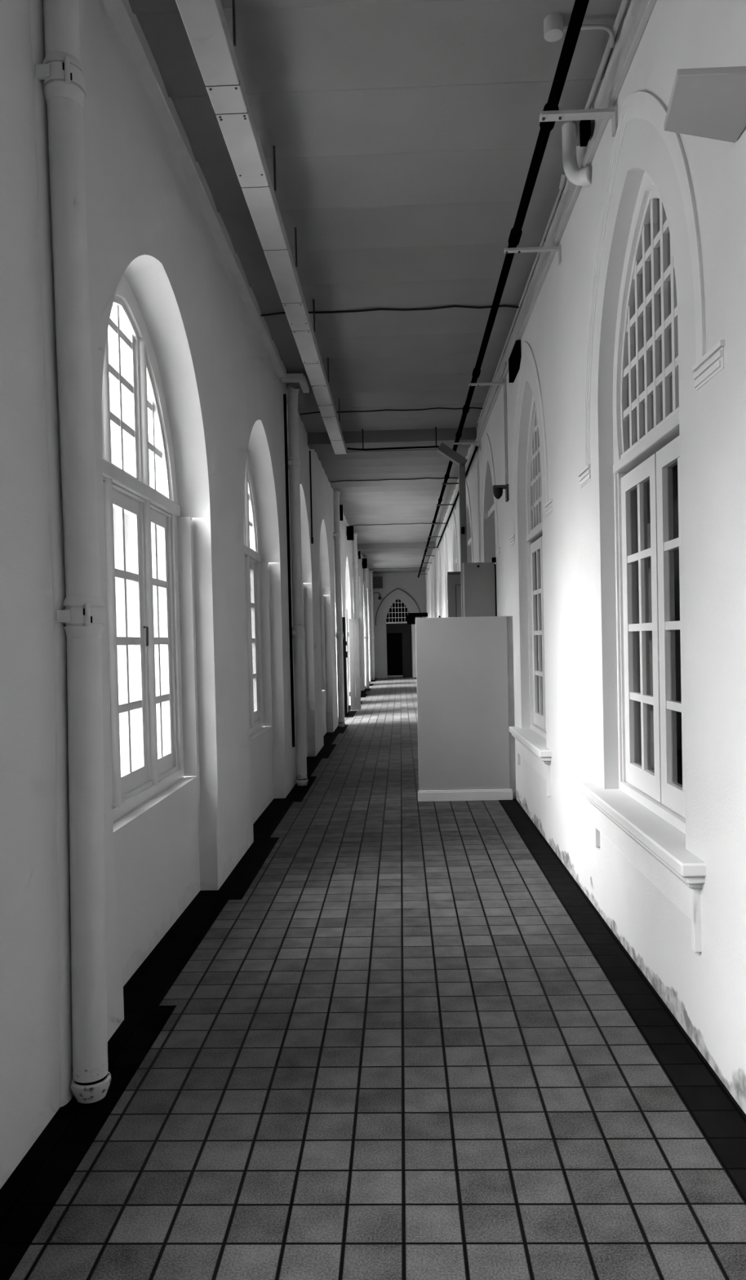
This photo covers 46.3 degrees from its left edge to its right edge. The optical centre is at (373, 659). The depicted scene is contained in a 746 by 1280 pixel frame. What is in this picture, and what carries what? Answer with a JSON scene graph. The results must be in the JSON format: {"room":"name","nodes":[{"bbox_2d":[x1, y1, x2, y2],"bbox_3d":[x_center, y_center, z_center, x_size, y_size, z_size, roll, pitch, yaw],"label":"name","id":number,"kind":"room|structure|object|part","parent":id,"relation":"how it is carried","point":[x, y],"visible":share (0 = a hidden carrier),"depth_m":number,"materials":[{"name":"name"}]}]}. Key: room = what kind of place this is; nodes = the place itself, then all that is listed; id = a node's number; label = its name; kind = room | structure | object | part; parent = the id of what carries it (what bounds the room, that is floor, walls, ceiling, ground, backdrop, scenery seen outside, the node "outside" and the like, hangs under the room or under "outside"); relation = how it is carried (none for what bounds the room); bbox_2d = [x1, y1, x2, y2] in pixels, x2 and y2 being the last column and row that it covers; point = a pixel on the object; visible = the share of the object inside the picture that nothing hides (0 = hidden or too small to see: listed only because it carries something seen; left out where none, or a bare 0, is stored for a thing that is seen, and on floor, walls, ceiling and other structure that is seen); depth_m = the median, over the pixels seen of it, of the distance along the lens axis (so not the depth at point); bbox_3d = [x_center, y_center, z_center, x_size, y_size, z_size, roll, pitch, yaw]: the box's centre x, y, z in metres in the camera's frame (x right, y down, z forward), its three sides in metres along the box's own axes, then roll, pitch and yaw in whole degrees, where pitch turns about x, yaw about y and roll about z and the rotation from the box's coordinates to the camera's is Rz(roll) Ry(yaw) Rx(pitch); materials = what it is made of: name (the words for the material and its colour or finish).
{"room":"corridor","nodes":[
{"label":"corridor","id":0,"kind":"room"},
{"bbox_2d":[0,0,372,1189],"bbox_3d":[-0.845,-0.943,14.916,0.310,4.270,39.800,-1,1,2],"label":"wall","id":1,"kind":"structure","parent":0,"point":[146,224],"depth_m":4.16,"materials":[{"name":"paint"}]},
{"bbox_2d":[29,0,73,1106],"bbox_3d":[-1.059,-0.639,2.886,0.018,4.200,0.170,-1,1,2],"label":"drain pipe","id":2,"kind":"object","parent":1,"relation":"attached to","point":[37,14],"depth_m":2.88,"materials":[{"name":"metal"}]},
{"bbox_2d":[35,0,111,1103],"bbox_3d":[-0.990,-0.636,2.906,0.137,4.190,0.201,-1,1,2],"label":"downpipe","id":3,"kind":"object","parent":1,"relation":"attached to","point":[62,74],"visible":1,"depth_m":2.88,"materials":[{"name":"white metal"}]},
{"bbox_2d":[101,275,185,822],"bbox_3d":[-1.248,-0.590,4.374,0.102,2.735,1.964,-1,1,2],"label":"window","id":4,"kind":"structure","parent":1,"relation":"in","point":[134,494],"depth_m":4.62,"materials":[{"name":"white paint"}]},
{"bbox_3d":[-1.202,-0.126,4.616,0.024,0.106,0.017,-1,1,2],"label":"handle","id":5,"kind":"part","parent":4,"relation":"part of","materials":[{"name":"black metal"}]},
{"bbox_3d":[-1.273,-1.417,4.356,0.090,1.080,1.964,-1,1,2],"label":"arch frame","id":6,"kind":"part","parent":4,"relation":"part of","materials":[{"name":"white paint"}]},
{"bbox_3d":[-1.241,-0.035,4.387,0.090,1.625,1.870,-1,1,2],"label":"frame","id":7,"kind":"part","parent":4,"relation":"part of","materials":[{"name":"white paint"}]},
{"bbox_2d":[104,0,309,392],"bbox_3d":[-1.018,-2.675,2.023,0.265,0.125,14.100,-1,1,2],"label":"crown molding","id":8,"kind":"structure","parent":1,"relation":"attached to","point":[129,28],"depth_m":4.72,"materials":[{"name":"white paint"}]},
{"bbox_2d":[244,453,263,735],"bbox_3d":[-1.151,-0.660,7.467,0.102,2.735,1.964,-1,1,2],"label":"window","id":9,"kind":"structure","parent":1,"relation":"in","point":[251,540],"depth_m":8.17,"materials":[{"name":"white paint"}]},
{"bbox_3d":[-1.142,-0.175,8.059,0.004,1.450,0.398,-1,1,2],"label":"pane","id":10,"kind":"part","parent":9,"relation":"part of","materials":[{"name":"clear glass"}]},
{"bbox_3d":[-1.176,-1.487,7.449,0.090,1.080,1.964,-1,1,2],"label":"arch frame","id":11,"kind":"part","parent":9,"relation":"part of","materials":[{"name":"white paint"}]},
{"bbox_3d":[-1.144,-0.105,7.479,0.090,1.625,1.870,-1,1,2],"label":"frame","id":12,"kind":"part","parent":9,"relation":"part of","materials":[{"name":"white paint"}]},
{"bbox_2d":[283,394,294,746],"bbox_3d":[-0.865,-0.912,8.993,0.030,3.630,0.030,-1,1,2],"label":"cable","id":13,"kind":"object","parent":1,"relation":"attached to","point":[284,395],"visible":1,"depth_m":8.98,"materials":[{"name":"paint"}]},
{"bbox_2d":[287,383,307,786],"bbox_3d":[-0.798,-0.775,9.096,0.156,4.189,0.168,-2,1,-24],"label":"downpipe","id":14,"kind":"object","parent":1,"relation":"attached to","point":[294,461],"visible":0.97,"depth_m":9.07,"materials":[{"name":"grey metal"}]},
{"bbox_2d":[309,450,313,543],"bbox_3d":[-0.814,-2.144,11.486,0.025,1.220,0.060,-1,1,2],"label":"conduit","id":15,"kind":"object","parent":1,"relation":"attached to","point":[312,537],"visible":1,"depth_m":11.48,"materials":[{"name":"black metal"}]},
{"bbox_2d":[333,488,345,726],"bbox_3d":[-0.603,-0.916,15.291,0.156,4.189,0.168,-2,1,-24],"label":"downpipe","id":16,"kind":"object","parent":1,"relation":"attached to","point":[336,535],"visible":1,"depth_m":15.27,"materials":[{"name":"white metal"}]},
{"bbox_2d":[339,504,342,520],"bbox_3d":[-0.628,-2.881,17.067,0.072,0.300,0.100,-1,1,2],"label":"wall speaker","id":17,"kind":"object","parent":1,"relation":"attached to","point":[340,505],"visible":0.87,"depth_m":17.02,"materials":[{"name":"black paint"}]},
{"bbox_2d":[342,617,347,716],"bbox_3d":[-0.575,0.139,17.334,0.135,1.970,0.060,-1,1,2],"label":"door leaf","id":18,"kind":"structure","parent":1,"relation":"in","point":[344,642],"depth_m":17.31,"materials":[{"name":"black paint"}]},
{"bbox_2d":[346,525,353,540],"bbox_3d":[-0.510,-2.814,19.367,0.157,0.300,0.100,-1,1,2],"label":"wall speaker","id":19,"kind":"object","parent":1,"relation":"attached to","point":[349,532],"visible":1,"depth_m":19.32,"materials":[{"name":"black paint"}]},
{"bbox_2d":[347,618,360,709],"bbox_3d":[-0.411,0.094,18.979,0.250,1.980,0.040,-1,1,2],"label":"door leaf","id":20,"kind":"structure","parent":1,"relation":"in","point":[353,625],"depth_m":18.96,"materials":[{"name":"paint"}]},
{"bbox_2d":[352,531,359,637],"bbox_3d":[-0.411,-1.054,21.387,0.156,4.189,0.168,-2,1,-24],"label":"downpipe","id":21,"kind":"object","parent":1,"relation":"attached to","point":[355,565],"visible":0.49,"depth_m":21.34,"materials":[{"name":"white metal"}]},
{"bbox_2d":[357,551,360,559],"bbox_3d":[-0.389,-3.002,24.613,0.072,0.300,0.100,-1,1,2],"label":"wall speaker","id":22,"kind":"object","parent":1,"relation":"attached to","point":[358,552],"visible":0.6,"depth_m":24.57,"materials":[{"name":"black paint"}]},
{"bbox_2d":[361,558,367,568],"bbox_3d":[-0.267,-2.999,27.111,0.157,0.300,0.100,-1,1,2],"label":"wall speaker","id":23,"kind":"object","parent":1,"relation":"attached to","point":[364,562],"visible":1,"depth_m":27.06,"materials":[{"name":"black paint"}]},
{"bbox_2d":[363,555,369,688],"bbox_3d":[-0.222,-1.190,27.382,0.156,4.189,0.168,-2,1,-24],"label":"downpipe","id":24,"kind":"object","parent":1,"relation":"attached to","point":[365,580],"visible":0.94,"depth_m":27.36,"materials":[{"name":"white metal"}]},
{"bbox_2d":[369,570,375,679],"bbox_3d":[-0.037,-1.323,33.278,0.156,4.189,0.168,-2,1,-24],"label":"downpipe","id":25,"kind":"object","parent":1,"relation":"attached to","point":[371,571],"visible":0.99,"depth_m":33.25,"materials":[{"name":"white metal"}]},
{"bbox_2d":[8,675,745,1279],"bbox_3d":[1.544,1.169,16.240,5.285,0.120,43.100,-1,1,2],"label":"floor","id":26,"kind":"structure","parent":0,"point":[400,1054],"depth_m":2.87,"materials":[{"name":"grey tile"}]},
{"bbox_2d":[0,678,377,1279],"bbox_3d":[-0.800,1.190,14.963,0.680,0.001,39.800,-1,1,2],"label":"floor border","id":27,"kind":"structure","parent":26,"relation":"on","point":[29,1194],"depth_m":3.27,"materials":[{"name":"black paint"}]},
{"bbox_2d":[415,615,515,801],"bbox_3d":[0.854,0.453,8.107,0.912,1.700,0.125,-1,1,2],"label":"wall","id":28,"kind":"structure","parent":26,"relation":"on","point":[465,682],"depth_m":8.07,"materials":[{"name":"white paint"}]},
{"bbox_2d":[405,612,427,624],"bbox_3d":[0.413,-0.389,8.192,0.206,0.104,0.045,-1,1,2],"label":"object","id":29,"kind":"object","parent":28,"relation":"attached to","point":[411,617],"visible":1,"depth_m":8.17,"materials":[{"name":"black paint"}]},
{"bbox_3d":[0.854,1.255,8.076,0.877,0.098,0.027,-1,1,2],"label":"skirting","id":30,"kind":"part","parent":28,"relation":"part of","materials":[{"name":"white paint"}]},
{"bbox_3d":[1.283,0.443,8.106,0.055,1.700,0.060,-1,1,2],"label":"post","id":31,"kind":"part","parent":28,"relation":"part of","materials":[{"name":"white paint"}]},
{"bbox_2d":[498,799,745,1201],"bbox_3d":[1.485,1.139,14.890,0.215,0.001,39.800,-1,1,2],"label":"floor border","id":32,"kind":"structure","parent":26,"relation":"on","point":[720,1117],"depth_m":3.37,"materials":[{"name":"black tile"}]},
{"bbox_2d":[128,0,628,573],"bbox_3d":[0.198,-3.029,14.640,3.085,0.036,41.377,-1,1,2],"label":"ceiling","id":33,"kind":"structure","parent":0,"point":[404,134],"depth_m":5.15,"materials":[{"name":"paint"}]},
{"bbox_2d":[175,0,467,617],"bbox_3d":[0.140,-0.679,3.093,1.684,4.215,16.220,-1,1,2],"label":"cable tray","id":34,"kind":"object","parent":33,"relation":"hanging from","point":[205,23],"depth_m":4.63,"materials":[{"name":"white metal"}]},
{"bbox_3d":[-0.571,-2.654,3.581,0.011,0.255,0.011,-1,1,24],"label":"hanger rod","id":35,"kind":"part","parent":34,"relation":"part of","materials":[{"name":"black metal"}]},
{"bbox_3d":[-0.535,-2.680,4.740,0.011,0.255,0.011,-2,1,-21],"label":"hanger rod","id":36,"kind":"part","parent":34,"relation":"part of","materials":[{"name":"black metal"}]},
{"bbox_3d":[-0.504,-2.702,5.709,0.011,0.255,0.011,-2,1,-21],"label":"hanger rod","id":37,"kind":"part","parent":34,"relation":"part of","materials":[{"name":"black metal"}]},
{"bbox_3d":[-0.467,-2.729,6.908,0.011,0.255,0.011,-2,1,-21],"label":"hanger rod","id":38,"kind":"part","parent":34,"relation":"part of","materials":[{"name":"black metal"}]},
{"bbox_3d":[-0.424,-2.760,8.257,0.011,0.255,0.011,-1,1,24],"label":"hanger rod","id":39,"kind":"part","parent":34,"relation":"part of","materials":[{"name":"black metal"}]},
{"bbox_3d":[-0.377,-2.794,9.756,0.011,0.255,0.011,-2,1,-21],"label":"hanger rod","id":40,"kind":"part","parent":34,"relation":"part of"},
{"bbox_3d":[1.006,-2.592,11.063,0.378,0.311,0.150,-1,1,2],"label":"sloping arm","id":41,"kind":"part","parent":34,"relation":"part of"},
{"bbox_3d":[1.170,-0.620,11.102,0.075,3.700,0.150,-1,1,2],"label":"drop post","id":42,"kind":"part","parent":34,"relation":"part of","materials":[{"name":"grey metal"}]},
{"bbox_2d":[261,305,519,316],"bbox_3d":[0.116,-2.832,7.068,2.137,0.033,0.055,-1,1,2],"label":"cable","id":43,"kind":"object","parent":33,"relation":"attached to","point":[451,306],"visible":0.84,"depth_m":7.06,"materials":[{"name":"black rubber"}]},
{"bbox_2d":[299,407,482,414],"bbox_3d":[0.213,-2.902,10.156,2.137,0.033,0.055,-1,1,2],"label":"cable","id":44,"kind":"object","parent":33,"relation":"attached to","point":[434,407],"visible":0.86,"depth_m":10.15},
{"bbox_2d":[307,427,476,448],"bbox_3d":[0.247,-2.927,11.395,2.385,0.220,0.280,-1,1,2],"label":"beam","id":45,"kind":"structure","parent":33,"relation":"attached to","point":[427,437],"depth_m":11.26,"materials":[{"name":"paint"}]},
{"bbox_2d":[329,477,457,482],"bbox_3d":[0.351,-3.001,14.532,2.137,0.033,0.055,-1,1,2],"label":"cable","id":46,"kind":"object","parent":33,"relation":"attached to","point":[424,477],"visible":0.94,"depth_m":14.53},
{"bbox_2d":[349,522,439,526],"bbox_3d":[0.527,-3.128,20.128,2.137,0.033,0.055,-1,1,2],"label":"cable","id":47,"kind":"object","parent":33,"relation":"attached to","point":[436,522],"visible":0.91,"depth_m":20.12,"materials":[{"name":"black rubber"}]},
{"bbox_2d":[357,542,435,551],"bbox_3d":[0.656,-3.211,24.375,2.385,0.240,0.300,-1,1,2],"label":"beam","id":48,"kind":"structure","parent":33,"relation":"attached to","point":[417,545],"depth_m":24.23,"materials":[{"name":"paint"}]},
{"bbox_2d":[368,567,426,569],"bbox_3d":[0.917,-3.409,32.519,2.137,0.033,0.055,-1,1,2],"label":"cable","id":49,"kind":"object","parent":33,"relation":"attached to","point":[411,567],"visible":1,"depth_m":32.51,"materials":[{"name":"black rubber"}]},
{"bbox_2d":[477,173,566,422],"bbox_3d":[1.212,-2.896,7.950,0.032,0.065,5.705,-1,1,2],"label":"conduit","id":50,"kind":"object","parent":33,"relation":"attached to","point":[563,178],"visible":0.92,"depth_m":6.35,"materials":[{"name":"paint"}]},
{"bbox_2d":[561,121,591,187],"bbox_3d":[1.070,-2.655,4.577,0.098,0.382,0.189,-2,2,-37],"label":"pipe","id":51,"kind":"object","parent":33,"relation":"attached to","point":[577,176],"visible":0.94,"depth_m":4.59,"materials":[{"name":"white paint"}]},
{"bbox_2d":[543,13,614,48],"bbox_3d":[0.922,-2.788,3.861,0.337,0.078,0.088,-2,1,-9],"label":"junction","id":52,"kind":"object","parent":33,"relation":"attached to","point":[553,28],"visible":0.94,"depth_m":3.83,"materials":[{"name":"paint"}]},
{"bbox_2d":[372,572,426,678],"bbox_3d":[1.034,-1.425,34.937,2.785,4.270,0.350,-1,1,2],"label":"wall","id":53,"kind":"structure","parent":0,"point":[409,582],"depth_m":34.75,"materials":[{"name":"paint"}]},
{"bbox_2d":[373,576,382,588],"bbox_3d":[0.194,-3.069,34.626,0.370,0.450,0.250,-1,1,2],"label":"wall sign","id":54,"kind":"object","parent":53,"relation":"attached to","point":[378,580],"visible":1,"depth_m":34.50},
{"bbox_2d":[375,587,422,625],"bbox_3d":[1.009,-2.125,34.731,1.860,1.480,0.029,-1,1,2],"label":"trim","id":55,"kind":"structure","parent":53,"relation":"attached to","point":[397,588],"depth_m":34.70,"materials":[{"name":"black paint"}]},
{"bbox_2d":[386,598,412,677],"bbox_3d":[1.042,-0.873,34.869,1.000,3.170,0.110,-1,1,2],"label":"door","id":56,"kind":"structure","parent":53,"relation":"in","point":[392,627],"depth_m":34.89,"materials":[{"name":"black paint"}]},
{"bbox_2d":[412,624,416,677],"bbox_3d":[1.649,-0.349,34.726,0.150,2.100,0.040,-1,1,2],"label":"door leaf","id":57,"kind":"structure","parent":53,"relation":"in","point":[414,651],"depth_m":34.70,"materials":[{"name":"white paint"}]},
{"bbox_2d":[425,0,745,1114],"bbox_3d":[2.672,-1.036,14.804,2.360,4.300,39.800,-1,1,2],"label":"wall","id":58,"kind":"structure","parent":0,"point":[705,991],"depth_m":3.82,"materials":[{"name":"paint"}]},
{"bbox_2d":[426,577,429,602],"bbox_3d":[1.993,-2.325,31.508,0.019,1.505,2.200,-1,1,2],"label":"trim","id":59,"kind":"structure","parent":58,"relation":"attached to","point":[428,578],"depth_m":31.95,"materials":[{"name":"white paint"}]},
{"bbox_2d":[430,567,433,614],"bbox_3d":[1.895,-2.255,28.411,0.019,1.505,2.200,-1,1,2],"label":"trim","id":60,"kind":"structure","parent":58,"relation":"attached to","point":[430,567],"depth_m":28.71,"materials":[{"name":"white paint"}]},
{"bbox_2d":[433,560,437,610],"bbox_3d":[1.799,-2.185,25.353,0.019,1.505,2.200,-1,1,2],"label":"trim","id":61,"kind":"structure","parent":58,"relation":"attached to","point":[434,560],"depth_m":25.78,"materials":[{"name":"white paint"}]},
{"bbox_2d":[438,547,442,608],"bbox_3d":[1.702,-2.116,22.275,0.019,1.505,2.200,-1,1,2],"label":"trim","id":62,"kind":"structure","parent":58,"relation":"attached to","point":[438,548],"depth_m":21.97,"materials":[{"name":"white paint"}]},
{"bbox_2d":[444,533,448,603],"bbox_3d":[1.605,-2.046,19.198,0.019,1.505,2.200,-1,1,2],"label":"trim","id":63,"kind":"structure","parent":58,"relation":"attached to","point":[445,539],"depth_m":19.71,"materials":[{"name":"white paint"}]},
{"bbox_2d":[436,503,456,509],"bbox_3d":[1.305,-2.721,15.509,0.348,0.100,0.044,-1,1,2],"label":"bracket","id":64,"kind":"object","parent":58,"relation":"attached to","point":[449,504],"visible":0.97,"depth_m":15.49,"materials":[{"name":"metal"}]},
{"bbox_2d":[442,482,458,484],"bbox_3d":[1.239,-2.674,13.411,0.348,0.100,0.044,-1,1,2],"label":"bracket","id":65,"kind":"object","parent":58,"relation":"attached to","point":[454,482],"visible":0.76,"depth_m":13.39,"materials":[{"name":"metal"}]},
{"bbox_2d":[447,571,462,617],"bbox_3d":[1.248,-0.023,12.274,0.350,2.430,0.070,-1,1,2],"label":"door leaf","id":66,"kind":"structure","parent":58,"relation":"in","point":[454,579],"depth_m":12.25,"materials":[{"name":"grey wood"}]},
{"bbox_3d":[1.285,-0.373,12.253,0.200,1.350,0.015,-1,1,2],"label":"raised panel","id":67,"kind":"part","parent":66,"relation":"part of","materials":[{"name":"grey wood"}]},
{"bbox_2d":[451,511,458,571],"bbox_3d":[1.508,-1.976,16.120,0.019,1.505,2.200,-1,1,2],"label":"trim","id":68,"kind":"structure","parent":58,"relation":"attached to","point":[454,517],"depth_m":16.20,"materials":[{"name":"white paint"}]},
{"bbox_2d":[436,445,478,547],"bbox_3d":[1.470,-2.764,16.604,0.034,0.044,11.600,-1,1,2],"label":"cable","id":69,"kind":"object","parent":58,"relation":"attached to","point":[477,446],"visible":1,"depth_m":14.44,"materials":[{"name":"paint"}]},
{"bbox_2d":[453,441,481,450],"bbox_3d":[1.153,-2.611,10.663,0.348,0.100,0.044,-1,1,2],"label":"bracket","id":70,"kind":"object","parent":58,"relation":"attached to","point":[474,442],"visible":1,"depth_m":10.65,"materials":[{"name":"metal"}]},
{"bbox_3d":[1.150,-2.649,10.662,0.345,0.016,0.036,-1,1,2],"label":"arm","id":71,"kind":"part","parent":70,"relation":"part of","materials":[{"name":"paint"}]},
{"bbox_2d":[465,481,473,562],"bbox_3d":[1.411,-1.907,13.042,0.019,1.505,2.200,-1,1,2],"label":"trim","id":72,"kind":"structure","parent":58,"relation":"attached to","point":[466,484],"depth_m":12.32,"materials":[{"name":"white paint"}]},
{"bbox_2d":[462,557,497,617],"bbox_3d":[1.163,0.083,9.372,0.360,2.350,0.060,-1,1,2],"label":"door leaf","id":73,"kind":"structure","parent":58,"relation":"in","point":[479,579],"depth_m":9.33,"materials":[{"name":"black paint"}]},
{"bbox_2d":[468,382,505,393],"bbox_3d":[1.075,-2.556,8.194,0.348,0.100,0.044,-1,1,2],"label":"bracket","id":74,"kind":"object","parent":58,"relation":"attached to","point":[490,383],"visible":0.95,"depth_m":8.18,"materials":[{"name":"metal"}]},
{"bbox_3d":[1.072,-2.594,8.194,0.345,0.016,0.036,-1,1,2],"label":"arm","id":75,"kind":"part","parent":74,"relation":"part of","materials":[{"name":"paint"}]},
{"bbox_2d":[480,433,500,562],"bbox_3d":[1.314,-1.837,9.975,0.019,1.505,2.200,-1,1,2],"label":"trim","id":76,"kind":"structure","parent":58,"relation":"attached to","point":[486,439],"depth_m":10.02,"materials":[{"name":"white paint"}]},
{"bbox_2d":[488,504,495,564],"bbox_3d":[1.454,-0.520,10.000,0.110,3.535,1.300,-1,1,2],"label":"window","id":77,"kind":"structure","parent":58,"relation":"in","point":[491,512],"depth_m":10.26,"materials":[{"name":"white glass"}]},
{"bbox_2d":[493,484,509,502],"bbox_3d":[1.197,-1.562,8.173,0.140,0.150,0.100,-1,1,2],"label":"dome camera","id":78,"kind":"object","parent":58,"relation":"attached to","point":[497,489],"visible":1,"depth_m":8.13,"materials":[{"name":"black plastic"}]},
{"bbox_3d":[1.191,-1.620,8.172,0.130,0.025,0.080,-1,1,2],"label":"arm","id":79,"kind":"part","parent":78,"relation":"part of"},
{"bbox_3d":[1.257,-1.564,8.171,0.020,0.150,0.100,-1,1,2],"label":"mount plate","id":80,"kind":"part","parent":78,"relation":"part of","materials":[{"name":"grey plastic"}]},
{"bbox_2d":[503,380,506,484],"bbox_3d":[1.251,-2.141,8.258,0.013,1.000,0.013,-1,1,24],"label":"conduit","id":81,"kind":"object","parent":58,"relation":"attached to","point":[504,380],"visible":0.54,"depth_m":8.26,"materials":[{"name":"metal"}]},
{"bbox_2d":[504,376,508,484],"bbox_3d":[1.246,-2.138,8.139,0.013,1.000,0.013,-1,1,24],"label":"conduit","id":82,"kind":"object","parent":58,"relation":"attached to","point":[505,376],"visible":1,"depth_m":8.13,"materials":[{"name":"paint"}]},
{"bbox_2d":[508,340,521,382],"bbox_3d":[1.201,-2.521,7.381,0.040,0.200,0.500,-1,1,2],"label":"wall speaker","id":83,"kind":"object","parent":58,"relation":"in","point":[514,361],"visible":1,"depth_m":7.28,"materials":[{"name":"black paint"}]},
{"bbox_2d":[509,395,551,795],"bbox_3d":[1.311,-0.640,6.934,0.295,3.175,1.720,-1,1,2],"label":"window","id":84,"kind":"structure","parent":58,"relation":"in","point":[531,742],"depth_m":7.24,"materials":[{"name":"white paint"}]},
{"bbox_3d":[1.284,0.665,6.965,0.180,0.100,1.720,-1,1,2],"label":"sill","id":85,"kind":"part","parent":84,"relation":"part of","materials":[{"name":"white paint"}]},
{"bbox_3d":[1.345,-1.636,6.911,0.090,1.185,1.320,-1,1,2],"label":"arch frame","id":86,"kind":"part","parent":84,"relation":"part of","materials":[{"name":"white paint"}]},
{"bbox_3d":[1.379,-0.197,6.942,0.090,1.625,1.320,-1,1,2],"label":"frame","id":87,"kind":"part","parent":84,"relation":"part of","materials":[{"name":"white paint"}]},
{"bbox_2d":[509,341,553,546],"bbox_3d":[1.218,-1.768,6.912,0.019,1.505,2.200,-1,1,2],"label":"trim","id":88,"kind":"structure","parent":58,"relation":"attached to","point":[526,349],"depth_m":6.72,"materials":[{"name":"white paint"}]},
{"bbox_2d":[504,244,561,264],"bbox_3d":[0.986,-2.492,5.377,0.348,0.100,0.044,-1,1,2],"label":"bracket","id":89,"kind":"object","parent":58,"relation":"attached to","point":[537,249],"visible":1,"depth_m":5.36,"materials":[{"name":"metal"}]},
{"bbox_3d":[0.984,-2.530,5.376,0.345,0.016,0.036,-1,1,2],"label":"arm","id":90,"kind":"part","parent":89,"relation":"part of","materials":[{"name":"paint"}]},
{"bbox_3d":[1.152,-2.495,5.371,0.015,0.100,0.044,-1,1,2],"label":"wall plate","id":91,"kind":"part","parent":89,"relation":"part of","materials":[{"name":"paint"}]},
{"bbox_2d":[426,0,656,574],"bbox_3d":[1.410,-2.811,13.902,0.034,0.075,38.000,-1,1,2],"label":"wall trunking","id":92,"kind":"structure","parent":58,"relation":"attached to","point":[647,6],"depth_m":4.47,"materials":[{"name":"paint"}]},
{"bbox_2d":[425,361,506,573],"bbox_3d":[1.586,-2.949,20.349,0.020,0.020,25.100,-1,1,2],"label":"conduit","id":93,"kind":"object","parent":92,"relation":"attached to","point":[505,362],"visible":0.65,"depth_m":10.31,"materials":[{"name":"metal"}]},
{"bbox_2d":[539,106,617,137],"bbox_3d":[0.943,-2.461,3.998,0.348,0.100,0.064,-1,1,2],"label":"bracket","id":94,"kind":"object","parent":58,"relation":"attached to","point":[611,113],"visible":0.99,"depth_m":3.98,"materials":[{"name":"metal"}]},
{"bbox_3d":[0.940,-2.498,3.997,0.345,0.016,0.056,-1,1,2],"label":"arm","id":95,"kind":"part","parent":94,"relation":"part of","materials":[{"name":"paint"}]},
{"bbox_3d":[1.109,-2.464,3.992,0.015,0.100,0.064,-1,1,2],"label":"wall plate","id":96,"kind":"part","parent":94,"relation":"part of","materials":[{"name":"paint"}]},
{"bbox_2d":[579,120,591,146],"bbox_3d":[1.085,-2.714,4.458,0.035,0.120,0.100,-1,1,2],"label":"junction box","id":97,"kind":"object","parent":58,"relation":"attached to","point":[584,125],"visible":0.79,"depth_m":4.43,"materials":[{"name":"black paint"}]},
{"bbox_2d":[584,0,628,109],"bbox_3d":[0.942,-2.701,-0.316,0.026,0.025,9.550,-1,1,2],"label":"conduit","id":98,"kind":"object","parent":58,"relation":"attached to","point":[621,11],"visible":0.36,"depth_m":4.03,"materials":[{"name":"paint"}]},
{"bbox_2d":[579,171,706,952],"bbox_3d":[1.214,-0.570,3.847,0.295,3.175,1.720,-1,1,2],"label":"window","id":99,"kind":"structure","parent":58,"relation":"in","point":[644,818],"depth_m":3.92,"materials":[{"name":"white paint"}]},
{"bbox_3d":[1.248,-1.566,3.823,0.090,1.185,1.320,-1,1,2],"label":"arch frame","id":100,"kind":"part","parent":99,"relation":"part of","materials":[{"name":"white paint"}]},
{"bbox_3d":[1.186,0.735,3.877,0.180,0.100,1.720,-1,1,2],"label":"sill","id":101,"kind":"part","parent":99,"relation":"part of","materials":[{"name":"white paint"}]},
{"bbox_3d":[1.281,-0.127,3.855,0.090,1.625,1.320,-1,1,2],"label":"frame","id":102,"kind":"part","parent":99,"relation":"part of","materials":[{"name":"white paint"}]},
{"bbox_2d":[577,91,724,488],"bbox_3d":[1.121,-1.698,3.824,0.019,1.505,2.200,-1,1,2],"label":"trim","id":103,"kind":"structure","parent":58,"relation":"attached to","point":[646,105],"depth_m":3.27,"materials":[{"name":"white paint"}]},
{"bbox_2d":[663,66,745,142],"bbox_3d":[0.942,-1.551,2.452,0.274,0.020,0.329,-1,1,2],"label":"panel","id":104,"kind":"object","parent":58,"relation":"attached to","point":[710,103],"visible":1,"depth_m":2.41,"materials":[{"name":"paint"}]},
{"bbox_3d":[-0.229,-0.517,-5.158,2.785,4.270,0.300,-1,1,2],"label":"wall","id":105,"kind":"structure","parent":0,"visible":0},
{"bbox_2d":[417,0,589,577],"bbox_3d":[1.146,-2.767,14.362,0.070,0.068,38.900,-1,1,2],"label":"pipe","id":106,"kind":"object","parent":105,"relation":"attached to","point":[580,8],"visible":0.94,"depth_m":4.66,"materials":[{"name":"metal"}]}
]}

